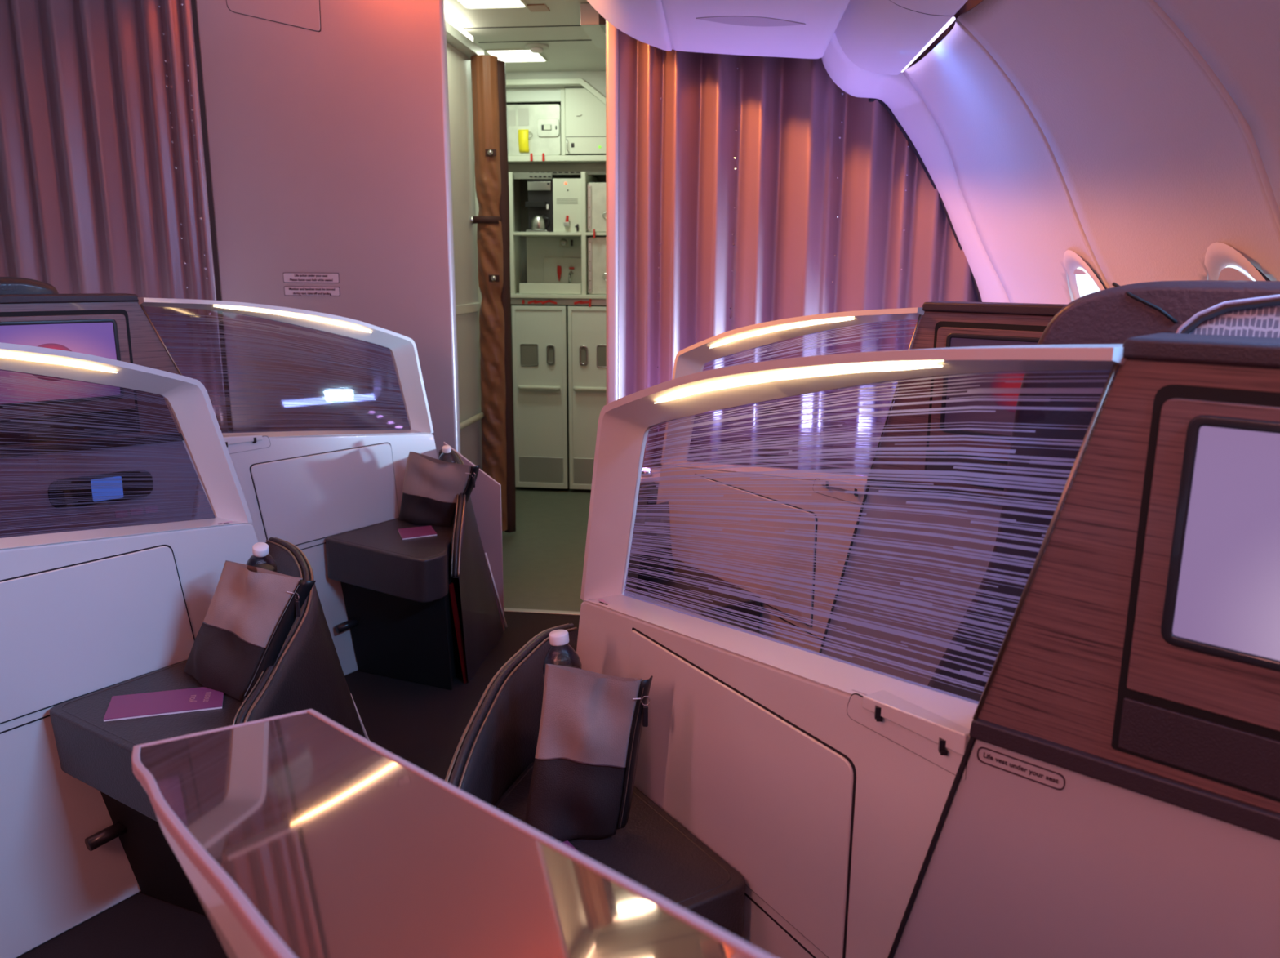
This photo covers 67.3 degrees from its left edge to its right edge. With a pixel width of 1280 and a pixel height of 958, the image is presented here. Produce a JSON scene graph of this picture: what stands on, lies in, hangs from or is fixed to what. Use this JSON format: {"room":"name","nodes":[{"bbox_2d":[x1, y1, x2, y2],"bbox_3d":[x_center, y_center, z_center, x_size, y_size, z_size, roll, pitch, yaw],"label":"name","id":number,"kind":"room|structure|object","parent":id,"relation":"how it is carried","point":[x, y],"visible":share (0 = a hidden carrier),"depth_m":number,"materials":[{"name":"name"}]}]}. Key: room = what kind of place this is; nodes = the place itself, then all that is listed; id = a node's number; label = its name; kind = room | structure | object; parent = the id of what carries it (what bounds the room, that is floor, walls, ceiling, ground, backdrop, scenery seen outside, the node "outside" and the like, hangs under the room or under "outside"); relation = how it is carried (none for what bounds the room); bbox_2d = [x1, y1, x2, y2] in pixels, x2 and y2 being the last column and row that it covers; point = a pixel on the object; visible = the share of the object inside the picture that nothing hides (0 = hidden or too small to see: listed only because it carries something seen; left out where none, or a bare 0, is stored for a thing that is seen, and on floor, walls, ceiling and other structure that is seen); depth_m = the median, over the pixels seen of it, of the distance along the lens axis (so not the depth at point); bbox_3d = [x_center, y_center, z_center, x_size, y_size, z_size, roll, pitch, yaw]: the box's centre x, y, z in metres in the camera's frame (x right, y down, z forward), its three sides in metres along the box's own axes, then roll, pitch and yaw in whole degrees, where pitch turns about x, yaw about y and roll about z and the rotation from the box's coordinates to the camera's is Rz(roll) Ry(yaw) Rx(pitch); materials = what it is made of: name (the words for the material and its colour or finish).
{"room":"aircraft cabin","nodes":[
{"label":"aircraft cabin","id":0,"kind":"room"},
{"bbox_2d":[17,484,591,957],"bbox_3d":[-0.575,0.779,2.567,4.700,0.040,7.300,2,13,7],"label":"floor","id":1,"kind":"structure","parent":0,"point":[423,725],"depth_m":2.94,"materials":[{"name":"carpet"}]},
{"bbox_2d":[0,342,265,957],"bbox_3d":[-1.281,0.324,1.673,0.189,1.226,1.576,11,16,39],"label":"wall","id":2,"kind":"structure","parent":1,"relation":"on","point":[114,550],"depth_m":1.87,"materials":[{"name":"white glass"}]},
{"bbox_2d":[48,537,369,915],"bbox_3d":[-0.763,0.528,2.006,0.437,0.690,0.683,8,15,31],"label":"ottoman","id":3,"kind":"object","parent":1,"relation":"on","point":[307,673],"visible":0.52,"depth_m":1.90,"materials":[{"name":"black leather"}]},
{"bbox_2d":[48,659,245,822],"bbox_3d":[-0.810,0.480,1.899,0.433,0.129,0.480,9,15,33],"label":"seat cushion","id":4,"kind":"object","parent":3,"relation":"on","point":[94,751],"depth_m":1.76,"materials":[{"name":"black leather"}]},
{"bbox_2d":[102,686,223,721],"bbox_3d":[-0.902,0.425,1.832,0.207,0.005,0.102,-3,13,-16],"label":"booklet","id":5,"kind":"object","parent":3,"relation":"on","point":[204,698],"visible":0.99,"depth_m":1.82,"materials":[{"name":"purple paper"}]},
{"bbox_2d":[184,560,315,700],"bbox_3d":[-0.788,0.293,1.871,0.343,0.249,0.090,6,14,23],"label":"bag","id":6,"kind":"object","parent":3,"relation":"on","point":[252,611],"visible":0.98,"depth_m":1.84,"materials":[{"name":"grey fabric"}]},
{"bbox_2d":[246,542,277,572],"bbox_3d":[-0.772,0.257,1.961,0.061,0.292,0.149,-6,14,-28],"label":"water bottle","id":7,"kind":"object","parent":3,"relation":"on","point":[260,549],"visible":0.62,"depth_m":1.92,"materials":[{"name":"clear plastic"}]},
{"bbox_2d":[0,293,438,675],"bbox_3d":[-1.133,0.073,2.814,0.187,1.224,1.514,11,16,39],"label":"wall","id":8,"kind":"structure","parent":1,"relation":"on","point":[319,435],"depth_m":2.84,"materials":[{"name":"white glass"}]},
{"bbox_2d":[0,276,58,293],"bbox_3d":[-1.633,-0.320,2.405,0.329,0.362,0.120,-11,17,-41],"label":"headrest cover","id":9,"kind":"object","parent":8,"relation":"attached to","point":[8,285],"visible":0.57,"depth_m":2.38,"materials":[{"name":"black leather"}]},
{"bbox_2d":[0,322,116,359],"bbox_3d":[-1.423,-0.282,2.323,0.285,0.182,0.003,-11,17,-41],"label":"screen","id":10,"kind":"object","parent":8,"relation":"on","point":[97,339],"depth_m":2.33,"materials":[{"name":"purple glass"}]},
{"bbox_2d":[325,441,506,689],"bbox_3d":[-0.623,0.275,3.130,0.437,0.699,0.654,8,15,31],"label":"ottoman","id":11,"kind":"object","parent":1,"relation":"on","point":[426,610],"visible":0.81,"depth_m":3.00,"materials":[{"name":"black leather"}]},
{"bbox_2d":[325,517,453,602],"bbox_3d":[-0.664,0.230,3.034,0.433,0.129,0.473,9,15,33],"label":"seat cushion","id":12,"kind":"object","parent":11,"relation":"on","point":[375,557],"depth_m":2.86,"materials":[{"name":"black leather"}]},
{"bbox_2d":[397,524,436,539],"bbox_3d":[-0.697,0.167,3.005,0.107,0.005,0.120,-5,13,-21],"label":"menu card","id":13,"kind":"object","parent":11,"relation":"on","point":[424,531],"visible":1,"depth_m":3.00,"materials":[{"name":"purple paper"}]},
{"bbox_2d":[398,451,479,525],"bbox_3d":[-0.644,0.037,3.045,0.335,0.243,0.087,5,13,21],"label":"bag","id":14,"kind":"object","parent":11,"relation":"on","point":[431,486],"visible":0.95,"depth_m":3.03,"materials":[{"name":"grey fabric"}]},
{"bbox_2d":[438,444,456,462],"bbox_3d":[-0.624,0.014,3.117,0.058,0.263,0.113,-2,13,-12],"label":"water bottle","id":15,"kind":"object","parent":11,"relation":"on","point":[446,449],"visible":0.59,"depth_m":3.08,"materials":[{"name":"clear plastic"}]},
{"bbox_2d":[131,708,774,957],"bbox_3d":[-0.158,0.650,0.617,0.212,1.062,0.864,-9,16,-36],"label":"partition","id":16,"kind":"object","parent":1,"relation":"on","point":[295,834],"visible":1,"depth_m":0.53,"materials":[{"name":"plastic"}]},
{"bbox_2d":[506,78,606,430],"bbox_3d":[-0.396,-1.062,5.559,1.020,2.262,0.510,2,13,7],"label":"galley cabinet","id":17,"kind":"object","parent":1,"relation":"on","point":[583,113],"visible":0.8,"depth_m":5.32,"materials":[{"name":"laminate"}]},
{"bbox_2d":[506,103,561,155],"bbox_3d":[-0.570,-1.945,5.418,0.314,0.266,0.368,2,13,7],"label":"container","id":18,"kind":"object","parent":17,"relation":"on","point":[543,121],"visible":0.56,"depth_m":5.25,"materials":[{"name":"metal"}]},
{"bbox_2d":[518,128,532,151],"bbox_3d":[-0.627,-1.852,5.261,0.080,0.119,0.016,2,13,9],"label":"tag","id":19,"kind":"object","parent":18,"relation":"hanging from","point":[523,144],"visible":1,"depth_m":5.26,"materials":[{"name":"plastic"}]},
{"bbox_2d":[524,179,553,231],"bbox_3d":[-0.549,-1.545,5.461,0.148,0.284,0.290,2,13,7],"label":"coffee maker","id":20,"kind":"object","parent":17,"relation":"on","point":[540,202],"visible":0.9,"depth_m":5.36,"materials":[{"name":"black plastic"}]},
{"bbox_2d":[525,229,548,231],"bbox_3d":[-0.574,-1.387,5.376,0.120,0.011,0.050,2,13,7],"label":"drip tray","id":21,"kind":"object","parent":20,"relation":"on","point":[527,230],"depth_m":5.35,"materials":[{"name":"metal"}]},
{"bbox_2d":[531,214,550,230],"bbox_3d":[-0.564,-1.437,5.381,0.092,0.083,0.086,-8,15,-33],"label":"coffee pot","id":22,"kind":"object","parent":20,"relation":"on","point":[538,221],"visible":1,"depth_m":5.35,"materials":[{"name":"metal"}]},
{"bbox_2d":[511,304,576,488],"bbox_3d":[-0.556,-0.500,5.716,0.313,1.055,0.405,2,13,7],"label":"trolley","id":23,"kind":"object","parent":17,"relation":"in","point":[540,332],"visible":0.99,"depth_m":5.55,"materials":[{"name":"metal"}]},
{"bbox_2d":[520,343,538,365],"bbox_3d":[-0.634,-0.710,5.501,0.105,0.127,0.007,2,13,7],"label":"vent","id":24,"kind":"object","parent":23,"relation":"attached to","point":[529,353],"depth_m":5.50,"materials":[{"name":"metal"}]},
{"bbox_2d":[513,171,580,179],"bbox_3d":[-0.516,-1.679,5.316,0.369,0.041,0.030,2,13,7],"label":"vent","id":25,"kind":"object","parent":17,"relation":"attached to","point":[517,175],"depth_m":5.32,"materials":[{"name":"black plastic"}]},
{"bbox_2d":[513,231,581,236],"bbox_3d":[-0.495,-1.399,5.501,0.385,0.017,0.343,2,13,7],"label":"shelf","id":26,"kind":"object","parent":17,"relation":"attached to","point":[519,233],"depth_m":5.34,"materials":[{"name":"laminate"}]},
{"bbox_2d":[519,283,582,293],"bbox_3d":[-0.493,-1.098,5.532,0.356,0.058,0.230,2,13,7],"label":"tray","id":27,"kind":"object","parent":17,"relation":"on","point":[524,288],"visible":0.87,"depth_m":5.42,"materials":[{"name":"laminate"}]},
{"bbox_2d":[507,162,605,174],"bbox_3d":[-0.334,-1.714,5.309,0.840,0.063,0.020,2,13,7],"label":"panel","id":28,"kind":"object","parent":17,"relation":"attached to","point":[517,168],"depth_m":5.31,"materials":[{"name":"grey metal"}]},
{"bbox_2d":[507,155,605,163],"bbox_3d":[-0.318,-1.788,5.422,0.840,0.030,0.405,2,13,7],"label":"shelf","id":29,"kind":"object","parent":17,"relation":"attached to","point":[537,158],"depth_m":5.25,"materials":[{"name":"metal"}]},
{"bbox_2d":[511,292,606,298],"bbox_3d":[-0.328,-1.064,5.580,0.850,0.022,0.412,2,13,7],"label":"countertop","id":30,"kind":"structure","parent":17,"relation":"on","point":[517,295],"depth_m":5.40,"materials":[{"name":"laminate"}]},
{"bbox_2d":[543,257,582,290],"bbox_3d":[-0.444,-1.201,5.629,0.223,0.185,0.087,2,13,7],"label":"panel","id":31,"kind":"object","parent":17,"relation":"on","point":[556,269],"visible":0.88,"depth_m":5.58,"materials":[{"name":"white plastic"}]},
{"bbox_2d":[568,271,573,283],"bbox_3d":[-0.404,-1.182,5.623,0.016,0.069,0.078,3,13,10],"label":"faucet","id":32,"kind":"object","parent":31,"relation":"on","point":[571,273],"depth_m":5.66,"materials":[{"name":"metal"}]},
{"bbox_2d":[559,237,573,246],"bbox_3d":[-0.429,-1.370,5.567,0.082,0.050,0.030,2,13,7],"label":"outlet","id":33,"kind":"object","parent":17,"relation":"attached to","point":[563,242],"visible":1,"depth_m":5.57,"materials":[{"name":"plastic"}]},
{"bbox_2d":[552,177,581,231],"bbox_3d":[-0.403,-1.515,5.320,0.163,0.286,0.040,2,13,7],"label":"boiler","id":34,"kind":"object","parent":17,"relation":"on","point":[566,193],"visible":1,"depth_m":5.32,"materials":[{"name":"metal"}]},
{"bbox_2d":[564,222,569,226],"bbox_3d":[-0.407,-1.415,5.335,0.028,0.023,0.025,2,13,7],"label":"tap","id":35,"kind":"object","parent":34,"relation":"on","point":[566,224],"depth_m":5.32,"materials":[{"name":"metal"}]},
{"bbox_2d":[568,305,606,488],"bbox_3d":[-0.234,-0.489,5.678,0.313,1.055,0.405,2,13,7],"label":"trolley","id":36,"kind":"object","parent":17,"relation":"in","point":[587,326],"visible":0.69,"depth_m":5.49,"materials":[{"name":"metal"}]},
{"bbox_2d":[596,344,606,367],"bbox_3d":[-0.195,-0.696,5.449,0.105,0.127,0.007,2,13,7],"label":"vent","id":37,"kind":"object","parent":36,"relation":"attached to","point":[601,348],"depth_m":5.45,"materials":[{"name":"metal"}]},
{"bbox_2d":[585,231,605,236],"bbox_3d":[-0.093,-1.385,5.453,0.375,0.017,0.343,2,13,7],"label":"shelf","id":38,"kind":"object","parent":17,"relation":"attached to","point":[587,233],"depth_m":5.31,"materials":[{"name":"laminate"}]},
{"bbox_2d":[586,182,605,231],"bbox_3d":[-0.097,-1.531,5.453,0.352,0.262,0.360,2,13,7],"label":"container","id":39,"kind":"object","parent":17,"relation":"on","point":[596,192],"visible":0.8,"depth_m":5.30,"materials":[{"name":"metal"}]},
{"bbox_2d":[587,236,606,294],"bbox_3d":[-0.098,-1.223,5.521,0.350,0.313,0.360,2,13,7],"label":"container","id":40,"kind":"object","parent":17,"relation":"on","point":[597,281],"visible":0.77,"depth_m":5.37,"materials":[{"name":"metal"}]},
{"bbox_2d":[444,622,745,939],"bbox_3d":[-0.197,0.650,1.505,0.437,0.678,0.653,-7,14,-30],"label":"ottoman","id":41,"kind":"object","parent":1,"relation":"on","point":[492,762],"visible":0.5,"depth_m":1.43,"materials":[{"name":"black leather"}]},
{"bbox_2d":[542,629,582,684],"bbox_3d":[-0.109,0.368,1.483,0.080,0.278,0.061,2,13,7],"label":"water bottle","id":42,"kind":"object","parent":41,"relation":"on","point":[558,638],"visible":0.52,"depth_m":1.48,"materials":[{"name":"clear plastic"}]},
{"bbox_2d":[561,840,578,852],"bbox_3d":[-0.140,0.539,1.346,0.116,0.005,0.076,-8,15,-33],"label":"menu card","id":43,"kind":"object","parent":41,"relation":"on","point":[566,842],"visible":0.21,"depth_m":1.39,"materials":[{"name":"purple paper"}]},
{"bbox_2d":[524,663,653,842],"bbox_3d":[-0.075,0.398,1.385,0.188,0.262,0.056,0,13,-2],"label":"bag","id":44,"kind":"object","parent":41,"relation":"on","point":[583,777],"visible":0.99,"depth_m":1.38,"materials":[{"name":"grey fabric"}]},
{"bbox_2d":[493,761,745,939],"bbox_3d":[-0.157,0.594,1.406,0.433,0.129,0.473,-8,15,-32],"label":"seat cushion","id":45,"kind":"object","parent":41,"relation":"on","point":[653,850],"depth_m":1.36,"materials":[{"name":"black leather"}]},
{"bbox_2d":[625,481,760,632],"bbox_3d":[-0.033,0.400,2.636,0.437,0.678,0.653,-7,14,-30],"label":"ottoman","id":46,"kind":"object","parent":1,"relation":"on","point":[679,585],"visible":0.07,"depth_m":2.48,"materials":[{"name":"black leather"}]},
{"bbox_2d":[640,466,660,488],"bbox_3d":[0.606,0.272,3.492,1.330,0.565,0.200,2,13,7],"label":"ledge","id":47,"kind":"object","parent":46,"relation":"on","point":[658,474],"visible":0.02,"depth_m":3.45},
{"bbox_2d":[640,467,652,476],"bbox_3d":[0.021,-0.026,3.443,0.044,0.030,0.044,2,13,7],"label":"cap","id":48,"kind":"object","parent":47,"relation":"on","point":[649,471],"visible":0.52,"depth_m":3.43,"materials":[{"name":"plastic"}]},
{"bbox_2d":[626,502,675,580],"bbox_3d":[-0.013,0.173,2.532,0.262,0.214,0.065,-6,14,-26],"label":"bag","id":49,"kind":"object","parent":46,"relation":"on","point":[638,520],"visible":0.3,"depth_m":2.54,"materials":[{"name":"grey fabric"}]},
{"bbox_2d":[625,559,760,632],"bbox_3d":[0.007,0.344,2.538,0.433,0.129,0.473,-8,15,-32],"label":"seat cushion","id":50,"kind":"object","parent":46,"relation":"on","point":[679,585],"depth_m":2.46,"materials":[{"name":"fabric"}]},
{"bbox_2d":[656,301,1066,685],"bbox_3d":[0.468,0.192,2.304,0.204,1.235,1.514,-9,16,-38],"label":"wall","id":51,"kind":"structure","parent":1,"relation":"on","point":[942,324],"depth_m":2.14,"materials":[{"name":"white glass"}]},
{"bbox_2d":[944,337,1038,435],"bbox_3d":[0.726,-0.172,1.845,0.285,0.182,0.003,12,17,42],"label":"screen","id":52,"kind":"object","parent":51,"relation":"on","point":[1000,415],"depth_m":1.89,"materials":[{"name":"grey"}]},
{"bbox_2d":[576,332,1279,957],"bbox_3d":[0.304,0.436,1.171,0.203,1.247,1.514,-9,16,-38],"label":"wall","id":53,"kind":"structure","parent":1,"relation":"on","point":[1110,788],"depth_m":0.97,"materials":[{"name":"white plastic"}]},
{"bbox_2d":[1172,426,1279,660],"bbox_3d":[0.562,0.067,0.711,0.285,0.182,0.003,12,17,42],"label":"screen","id":54,"kind":"object","parent":53,"relation":"on","point":[1226,479],"depth_m":0.78,"materials":[{"name":"grey"}]},
{"bbox_2d":[927,280,1279,701],"bbox_3d":[0.804,0.245,1.254,0.900,0.990,0.563,12,17,42],"label":"seat","id":55,"kind":"object","parent":1,"relation":"on","point":[1117,313],"visible":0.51,"depth_m":1.11,"materials":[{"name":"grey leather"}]},
{"bbox_2d":[195,0,460,457],"bbox_3d":[-1.129,-0.795,3.553,0.902,2.600,0.053,2,13,7],"label":"wall","id":56,"kind":"structure","parent":0,"point":[327,122],"depth_m":3.45,"materials":[{"name":"plastic"}]},
{"bbox_2d":[503,607,580,615],"bbox_3d":[-0.421,0.507,3.690,0.560,0.006,0.030,2,13,7],"label":"trim","id":57,"kind":"structure","parent":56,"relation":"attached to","point":[505,609],"depth_m":3.68,"materials":[{"name":"metal"}]},
{"bbox_2d":[445,15,484,470],"bbox_3d":[-0.832,-0.783,4.061,0.130,2.360,1.000,2,13,7],"label":"wall","id":58,"kind":"structure","parent":0,"point":[460,46],"depth_m":4.31,"materials":[{"name":"plastic"}]},
{"bbox_2d":[445,15,473,41],"bbox_3d":[-0.806,-1.826,3.776,0.040,0.030,0.900,2,13,7],"label":"light","id":59,"kind":"object","parent":58,"relation":"on","point":[449,22],"depth_m":3.98,"materials":[{"name":"white plastic"}]},
{"bbox_2d":[470,54,515,532],"bbox_3d":[-0.691,-0.800,4.477,0.187,2.185,0.106,-2,13,-11],"label":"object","id":60,"kind":"object","parent":58,"relation":"hanging from","point":[488,73],"visible":0.93,"depth_m":4.44,"materials":[{"name":"brown wood"}]},
{"bbox_2d":[473,146,481,344],"bbox_3d":[-0.916,-1.015,5.104,0.100,2.360,1.100,2,13,7],"label":"wall","id":61,"kind":"structure","parent":0,"point":[476,199],"depth_m":5.09,"materials":[{"name":"white plastic"}]},
{"bbox_2d":[444,0,605,88],"bbox_3d":[-0.406,-2.043,4.451,1.200,0.062,2.400,2,13,7],"label":"ceiling","id":62,"kind":"structure","parent":0,"point":[571,48],"depth_m":4.24,"materials":[{"name":"white plastic"}]},
{"bbox_2d":[455,0,527,8],"bbox_3d":[-0.581,-1.848,3.711,0.256,0.006,0.216,2,13,7],"label":"recessed light","id":63,"kind":"object","parent":62,"relation":"in","point":[467,4],"visible":1,"depth_m":3.77,"materials":[{"name":"plastic"}]},
{"bbox_2d":[484,48,547,62],"bbox_3d":[-0.601,-2.065,4.688,0.251,0.006,0.276,2,13,7],"label":"recessed light","id":64,"kind":"object","parent":62,"relation":"in","point":[523,55],"visible":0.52,"depth_m":4.68,"materials":[{"name":"plastic"}]},
{"bbox_2d":[488,49,544,61],"bbox_3d":[-0.601,-2.066,4.687,0.235,0.002,0.260,2,13,7],"label":"diffuser","id":65,"kind":"object","parent":64,"relation":"attached to","point":[503,55],"depth_m":4.68,"materials":[{"name":"white plastic"}]},
{"bbox_2d":[524,43,548,53],"bbox_3d":[-0.483,-2.009,4.489,0.110,0.028,0.110,2,13,7],"label":"smoke detector","id":66,"kind":"object","parent":62,"relation":"attached to","point":[534,47],"visible":1,"depth_m":4.46,"materials":[{"name":"white plastic"}]},
{"bbox_2d":[526,4,550,11],"bbox_3d":[-0.406,-1.871,3.818,0.080,0.004,0.100,2,13,7],"label":"placard","id":67,"kind":"object","parent":62,"relation":"attached to","point":[532,7],"visible":1,"depth_m":3.81,"materials":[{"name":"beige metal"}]},
{"bbox_2d":[580,3,605,48],"bbox_3d":[-0.157,-1.860,3.954,0.103,0.080,0.430,2,13,7],"label":"sign box","id":68,"kind":"object","parent":62,"relation":"attached to","point":[593,23],"visible":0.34,"depth_m":3.76,"materials":[{"name":"plastic"}]},
{"bbox_2d":[506,71,605,97],"bbox_3d":[-0.325,-1.935,5.156,1.200,0.578,0.080,2,13,7],"label":"wall","id":69,"kind":"structure","parent":0,"point":[596,79],"depth_m":5.08,"materials":[{"name":"white plastic"}]},
{"bbox_2d":[586,0,968,75],"bbox_3d":[0.203,-1.023,0.842,1.465,0.485,4.920,2,13,7],"label":"ceiling","id":70,"kind":"structure","parent":0,"point":[882,37],"depth_m":2.65,"materials":[{"name":"white plastic"}]},
{"bbox_2d":[617,0,982,473],"bbox_3d":[0.641,-0.856,3.325,1.438,1.720,0.106,2,13,7],"label":"curtain","id":71,"kind":"object","parent":70,"relation":"hanging from","point":[753,189],"visible":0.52,"depth_m":3.33,"materials":[{"name":"purple fabric"}]},
{"bbox_2d":[901,17,955,71],"bbox_3d":[0.786,-1.190,2.651,0.010,0.016,0.601,1,13,3],"label":"recessed light","id":72,"kind":"object","parent":70,"relation":"in","point":[931,33],"depth_m":2.52,"materials":[{"name":"white plastic"}]},
{"bbox_2d":[822,0,1279,304],"bbox_3d":[0.922,0.115,0.935,1.048,2.002,5.032,0,13,-3],"label":"wall","id":73,"kind":"structure","parent":0,"point":[1132,138],"depth_m":2.15,"materials":[{"name":"white plastic"}]},
{"bbox_2d":[1063,249,1104,299],"bbox_3d":[1.217,-0.410,2.582,0.165,0.399,0.331,2,13,7],"label":"window","id":74,"kind":"structure","parent":73,"relation":"in","point":[1082,282],"depth_m":2.56,"materials":[{"name":"white plastic"}]},
{"bbox_2d":[1073,268,1087,274],"bbox_3d":[1.170,-0.552,2.557,0.012,0.014,0.106,2,13,7],"label":"shade","id":75,"kind":"object","parent":74,"relation":"attached to","point":[1076,271],"depth_m":2.55,"materials":[{"name":"white plastic"}]},
{"bbox_2d":[1204,242,1266,280],"bbox_3d":[1.243,-0.279,1.968,0.167,0.399,0.331,2,13,7],"label":"window","id":76,"kind":"structure","parent":73,"relation":"in","point":[1222,261],"depth_m":1.93,"materials":[{"name":"white plastic"}]},
{"bbox_2d":[1218,266,1253,280],"bbox_3d":[1.199,-0.413,1.944,0.021,0.029,0.147,2,13,7],"label":"shade","id":77,"kind":"object","parent":76,"relation":"attached to","point":[1238,273],"depth_m":1.93,"materials":[{"name":"white plastic"}]},
{"bbox_3d":[-1.708,-1.487,0.973,2.680,0.060,4.900,2,13,7],"label":"ceiling","id":78,"kind":"structure","parent":0,"visible":0},
{"bbox_2d":[0,0,216,300],"bbox_3d":[-2.137,-1.044,3.604,1.114,1.930,0.066,2,13,6],"label":"curtain","id":79,"kind":"object","parent":78,"relation":"hanging from","point":[103,180],"visible":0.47,"depth_m":3.54,"materials":[{"name":"purple fabric"}]},
{"bbox_3d":[0.066,-0.875,4.504,0.040,2.360,2.080,2,13,7],"label":"wall","id":80,"kind":"structure","parent":0,"visible":0},
{"bbox_2d":[605,19,618,404],"bbox_3d":[-0.094,-0.624,3.460,0.042,2.320,0.110,2,13,7],"label":"trim","id":81,"kind":"structure","parent":80,"relation":"attached to","point":[611,32],"depth_m":3.33,"materials":[{"name":"plastic"}]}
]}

